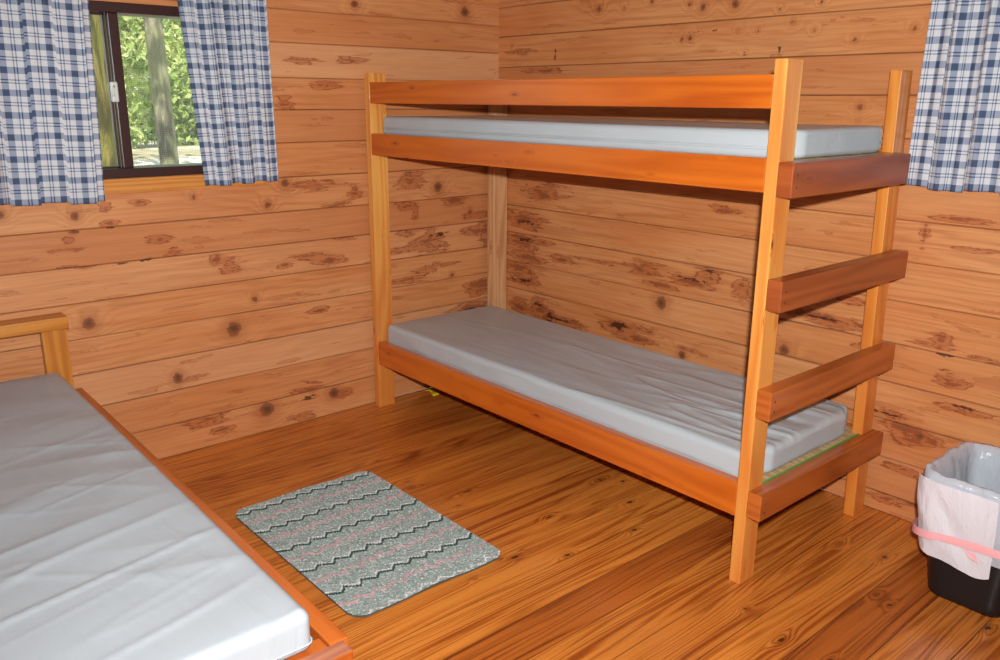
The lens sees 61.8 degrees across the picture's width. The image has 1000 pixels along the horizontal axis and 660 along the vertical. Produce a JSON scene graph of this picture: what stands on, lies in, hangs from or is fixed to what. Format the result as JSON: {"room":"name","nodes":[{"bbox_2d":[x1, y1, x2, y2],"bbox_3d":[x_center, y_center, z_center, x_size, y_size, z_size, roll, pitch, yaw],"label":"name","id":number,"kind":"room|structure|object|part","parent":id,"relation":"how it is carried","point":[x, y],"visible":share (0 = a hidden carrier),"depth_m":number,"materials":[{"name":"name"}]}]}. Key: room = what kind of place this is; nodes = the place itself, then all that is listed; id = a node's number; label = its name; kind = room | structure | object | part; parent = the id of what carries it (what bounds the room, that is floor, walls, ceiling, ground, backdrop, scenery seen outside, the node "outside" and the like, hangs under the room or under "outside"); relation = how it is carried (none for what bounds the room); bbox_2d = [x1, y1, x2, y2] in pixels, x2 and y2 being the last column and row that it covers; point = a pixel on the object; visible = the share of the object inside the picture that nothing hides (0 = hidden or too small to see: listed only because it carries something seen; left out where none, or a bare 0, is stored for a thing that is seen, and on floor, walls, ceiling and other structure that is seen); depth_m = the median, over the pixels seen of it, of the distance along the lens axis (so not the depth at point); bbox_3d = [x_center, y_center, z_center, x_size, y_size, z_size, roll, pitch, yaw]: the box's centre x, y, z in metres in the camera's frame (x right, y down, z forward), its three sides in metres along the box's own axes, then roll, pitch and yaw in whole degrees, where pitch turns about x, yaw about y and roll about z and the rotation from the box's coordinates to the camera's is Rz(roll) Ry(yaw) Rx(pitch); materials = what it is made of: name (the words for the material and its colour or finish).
{"room":"cabin bedroom","nodes":[
{"label":"cabin bedroom","id":0,"kind":"room"},
{"bbox_2d":[0,0,499,458],"bbox_3d":[-2.196,-0.738,2.259,5.808,3.002,0.006,-13,20,-39],"label":"wall","id":1,"kind":"structure","parent":0,"point":[198,318],"depth_m":3.49,"materials":[{"name":"brown wood"}]},
{"bbox_2d":[0,0,104,205],"bbox_3d":[-1.681,-0.824,2.643,0.782,0.893,0.042,-12,20,-38],"label":"curtain","id":2,"kind":"object","parent":1,"relation":"hanging from","point":[50,146],"visible":1,"depth_m":2.81,"materials":[{"name":"blue fabric"}]},
{"bbox_2d":[88,0,203,178],"bbox_3d":[-1.389,-0.857,3.011,0.920,0.605,0.131,-13,20,-39],"label":"window","id":3,"kind":"structure","parent":1,"relation":"in","point":[111,10],"depth_m":3.00,"materials":[{"name":"brown wood"}]},
{"bbox_3d":[-1.552,-0.820,2.873,0.417,0.535,0.014,-13,20,-39],"label":"sash","id":4,"kind":"part","parent":3,"relation":"part of","materials":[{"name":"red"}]},
{"bbox_2d":[104,174,263,194],"bbox_3d":[-1.358,-0.529,3.062,1.040,0.053,0.020,-13,20,-39],"label":"trim","id":5,"kind":"structure","parent":1,"relation":"attached to","point":[184,182],"depth_m":3.12,"materials":[{"name":"brown wood"}]},
{"bbox_2d":[177,0,278,185],"bbox_3d":[-1.031,-0.917,3.202,0.350,0.714,0.054,-13,20,-39],"label":"curtain","id":6,"kind":"object","parent":1,"relation":"hanging from","point":[226,42],"visible":1,"depth_m":3.21,"materials":[{"name":"blue fabric"}]},
{"bbox_2d":[159,387,999,659],"bbox_3d":[-0.177,1.343,0.405,5.808,0.003,6.210,-13,20,-39],"label":"floor","id":7,"kind":"structure","parent":0,"point":[599,559],"depth_m":2.64,"materials":[{"name":"brown wood"}]},
{"bbox_2d":[0,312,352,659],"bbox_3d":[-1.274,0.536,2.054,0.950,0.663,1.988,-12,20,-38],"label":"bed","id":8,"kind":"object","parent":7,"relation":"on","point":[329,642],"visible":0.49,"depth_m":2.30,"materials":[{"name":"brown wood"}]},
{"bbox_3d":[-1.892,0.042,2.665,0.930,0.043,0.088,-12,20,-38],"label":"headboard rail","id":9,"kind":"part","parent":8,"relation":"part of","materials":[{"name":"brown wood"}]},
{"bbox_3d":[-1.574,0.291,3.017,0.080,0.620,0.038,-12,20,-38],"label":"post","id":10,"kind":"part","parent":8,"relation":"part of","materials":[{"name":"brown wood"}]},
{"bbox_2d":[0,373,312,659],"bbox_3d":[-1.260,0.440,2.015,0.811,0.097,1.866,-12,20,-38],"label":"mattress","id":11,"kind":"object","parent":8,"relation":"on","point":[103,556],"visible":1,"depth_m":1.74,"materials":[{"name":"white fabric"}]},
{"bbox_3d":[-0.920,0.466,2.331,0.040,0.125,1.887,-12,20,-38],"label":"rail","id":12,"kind":"part","parent":8,"relation":"part of","materials":[{"name":"brown wood"}]},
{"bbox_3d":[-0.376,0.799,1.648,0.085,0.384,0.038,-12,20,-38],"label":"post","id":13,"kind":"part","parent":8,"relation":"part of","materials":[{"name":"brown wood"}]},
{"bbox_3d":[-0.644,0.728,1.337,0.918,0.093,0.041,-12,20,-38],"label":"foot rail","id":14,"kind":"part","parent":8,"relation":"part of","materials":[{"name":"brown wood"}]},
{"bbox_2d":[236,471,499,616],"bbox_3d":[-0.461,0.676,2.793,0.550,0.008,0.838,-13,20,-39],"label":"rug","id":15,"kind":"object","parent":7,"relation":"on","point":[369,546],"visible":1,"depth_m":2.74,"materials":[{"name":"grey fabric"}]},
{"bbox_2d":[424,388,438,395],"bbox_3d":[-0.334,0.304,4.130,0.059,0.012,0.100,-13,20,-39],"label":"ribbon","id":16,"kind":"object","parent":7,"relation":"on","point":[433,391],"visible":0.99,"depth_m":4.13,"materials":[{"name":"yellow fabric"}]},
{"bbox_2d":[364,58,912,583],"bbox_3d":[0.380,-0.226,3.268,0.783,1.508,2.046,-13,20,-39],"label":"bunk bed","id":17,"kind":"object","parent":7,"relation":"on","point":[753,496],"visible":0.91,"depth_m":2.61,"materials":[{"name":"brown wood"}]},
{"bbox_3d":[-0.541,-0.373,3.778,0.085,1.508,0.038,-13,20,-39],"label":"post","id":18,"kind":"part","parent":17,"relation":"part of","materials":[{"name":"brown wood"}]},
{"bbox_3d":[-0.014,-0.485,4.216,0.092,1.498,0.046,-13,20,-39],"label":"post","id":19,"kind":"part","parent":17,"relation":"part of","materials":[{"name":"brown wood"}]},
{"bbox_3d":[0.081,0.301,3.179,0.038,0.107,1.924,-13,20,-39],"label":"rail","id":20,"kind":"part","parent":17,"relation":"part of","materials":[{"name":"brown wood"}]},
{"bbox_3d":[0.087,-0.610,2.928,0.038,0.091,1.924,-13,20,-39],"label":"rail","id":21,"kind":"part","parent":17,"relation":"part of","materials":[{"name":"brown wood"}]},
{"bbox_3d":[0.088,-0.817,2.871,0.038,0.086,1.924,-13,20,-39],"label":"guard rail","id":22,"kind":"part","parent":17,"relation":"part of","materials":[{"name":"brown wood"}]},
{"bbox_2d":[387,305,847,476],"bbox_3d":[0.348,0.159,3.365,0.643,0.102,1.940,-13,20,-39],"label":"mattress","id":23,"kind":"object","parent":17,"relation":"on","point":[691,410],"visible":0.94,"depth_m":3.12,"materials":[{"name":"white fabric"}]},
{"bbox_2d":[383,115,882,158],"bbox_3d":[0.355,-0.739,3.104,0.632,0.082,1.924,-13,20,-39],"label":"mattress","id":24,"kind":"object","parent":17,"relation":"on","point":[710,137],"visible":0.92,"depth_m":2.60,"materials":[{"name":"white fabric"}]},
{"bbox_3d":[0.740,0.030,2.348,0.076,1.508,0.038,-13,20,-39],"label":"post","id":25,"kind":"part","parent":17,"relation":"part of","materials":[{"name":"brown wood"}]},
{"bbox_3d":[1.020,0.450,2.662,0.755,0.083,0.046,-13,20,-39],"label":"rail","id":26,"kind":"part","parent":17,"relation":"part of","materials":[{"name":"brown wood"}]},
{"bbox_3d":[0.997,-0.447,2.389,0.677,0.092,0.046,-13,20,-39],"label":"rail","id":27,"kind":"part","parent":17,"relation":"part of","materials":[{"name":"brown wood"}]},
{"bbox_3d":[1.248,-0.079,2.774,0.075,1.498,0.066,-13,20,-39],"label":"post","id":28,"kind":"part","parent":17,"relation":"part of","materials":[{"name":"brown wood"}]},
{"bbox_2d":[928,555,999,617],"bbox_3d":[1.435,0.596,2.453,0.348,0.369,0.292,-13,20,-39],"label":"wastebasket","id":29,"kind":"object","parent":7,"relation":"on","point":[981,596],"visible":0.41,"depth_m":2.39,"materials":[{"name":"black plastic"}]},
{"bbox_2d":[912,441,999,579],"bbox_3d":[1.427,0.563,2.447,0.387,0.355,0.330,-13,20,-39],"label":"trash bag","id":30,"kind":"object","parent":29,"relation":"in","point":[957,523],"visible":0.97,"depth_m":2.36,"materials":[{"name":"white plastic"}]},
{"bbox_2d":[498,0,999,522],"bbox_3d":[2.022,-0.595,1.838,0.007,3.002,6.208,-13,20,-39],"label":"wall","id":31,"kind":"structure","parent":0,"point":[663,268],"depth_m":3.11,"materials":[{"name":"brown wood"}]},
{"bbox_2d":[904,0,999,192],"bbox_3d":[1.533,-0.765,2.326,0.039,0.798,0.708,-13,20,-40],"label":"curtain","id":32,"kind":"object","parent":31,"relation":"hanging from","point":[955,142],"visible":0.97,"depth_m":2.52,"materials":[{"name":"blue fabric"}]},
{"label":"outside","id":33,"kind":"structure","parent":0,"visible":0},
{"bbox_2d":[131,138,201,165],"bbox_3d":[-11.055,-5.313,24.095,50.000,1.096,44.750,-13,20,-39],"label":"ground","id":34,"kind":"structure","parent":33,"point":[148,154],"depth_m":13.05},
{"bbox_2d":[90,15,121,166],"bbox_3d":[-2.535,-2.554,4.886,3.161,5.900,2.527,-13,20,-39],"label":"tree","id":35,"kind":"object","parent":34,"relation":"on","point":[108,154],"visible":0.07,"depth_m":4.95,"materials":[{"name":"green plant"}]},
{"bbox_2d":[118,16,152,148],"bbox_3d":[-6.672,-4.093,13.691,1.730,3.851,2.923,-10,19,-34],"label":"bush","id":36,"kind":"object","parent":34,"relation":"on","point":[131,29],"visible":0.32,"depth_m":13.28,"materials":[{"name":"green plant"}]},
{"bbox_2d":[143,17,178,164],"bbox_3d":[-3.238,-3.603,7.671,3.497,6.432,2.974,-13,20,-39],"label":"tree","id":37,"kind":"object","parent":34,"relation":"on","point":[153,27],"visible":0.51,"depth_m":7.77,"materials":[{"name":"grey plant"}]},
{"bbox_2d":[126,78,197,140],"bbox_3d":[-7.716,-4.618,18.515,3.943,2.324,2.523,-13,20,-39],"label":"bush","id":38,"kind":"object","parent":34,"relation":"on","point":[148,135],"visible":0.02,"depth_m":18.04,"materials":[{"name":"green plant"}]},
{"bbox_2d":[135,18,198,145],"bbox_3d":[-4.663,-4.718,15.782,4.234,3.982,2.334,-13,20,-39],"label":"bush","id":39,"kind":"object","parent":34,"relation":"on","point":[181,94],"visible":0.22,"depth_m":14.63,"materials":[{"name":"green plant"}]},
{"bbox_3d":[-5.556,-4.337,15.071,0.573,3.619,0.204,14,20,40],"label":"stem","id":40,"kind":"part","parent":39,"relation":"part of","materials":[{"name":"plant"}]}
]}

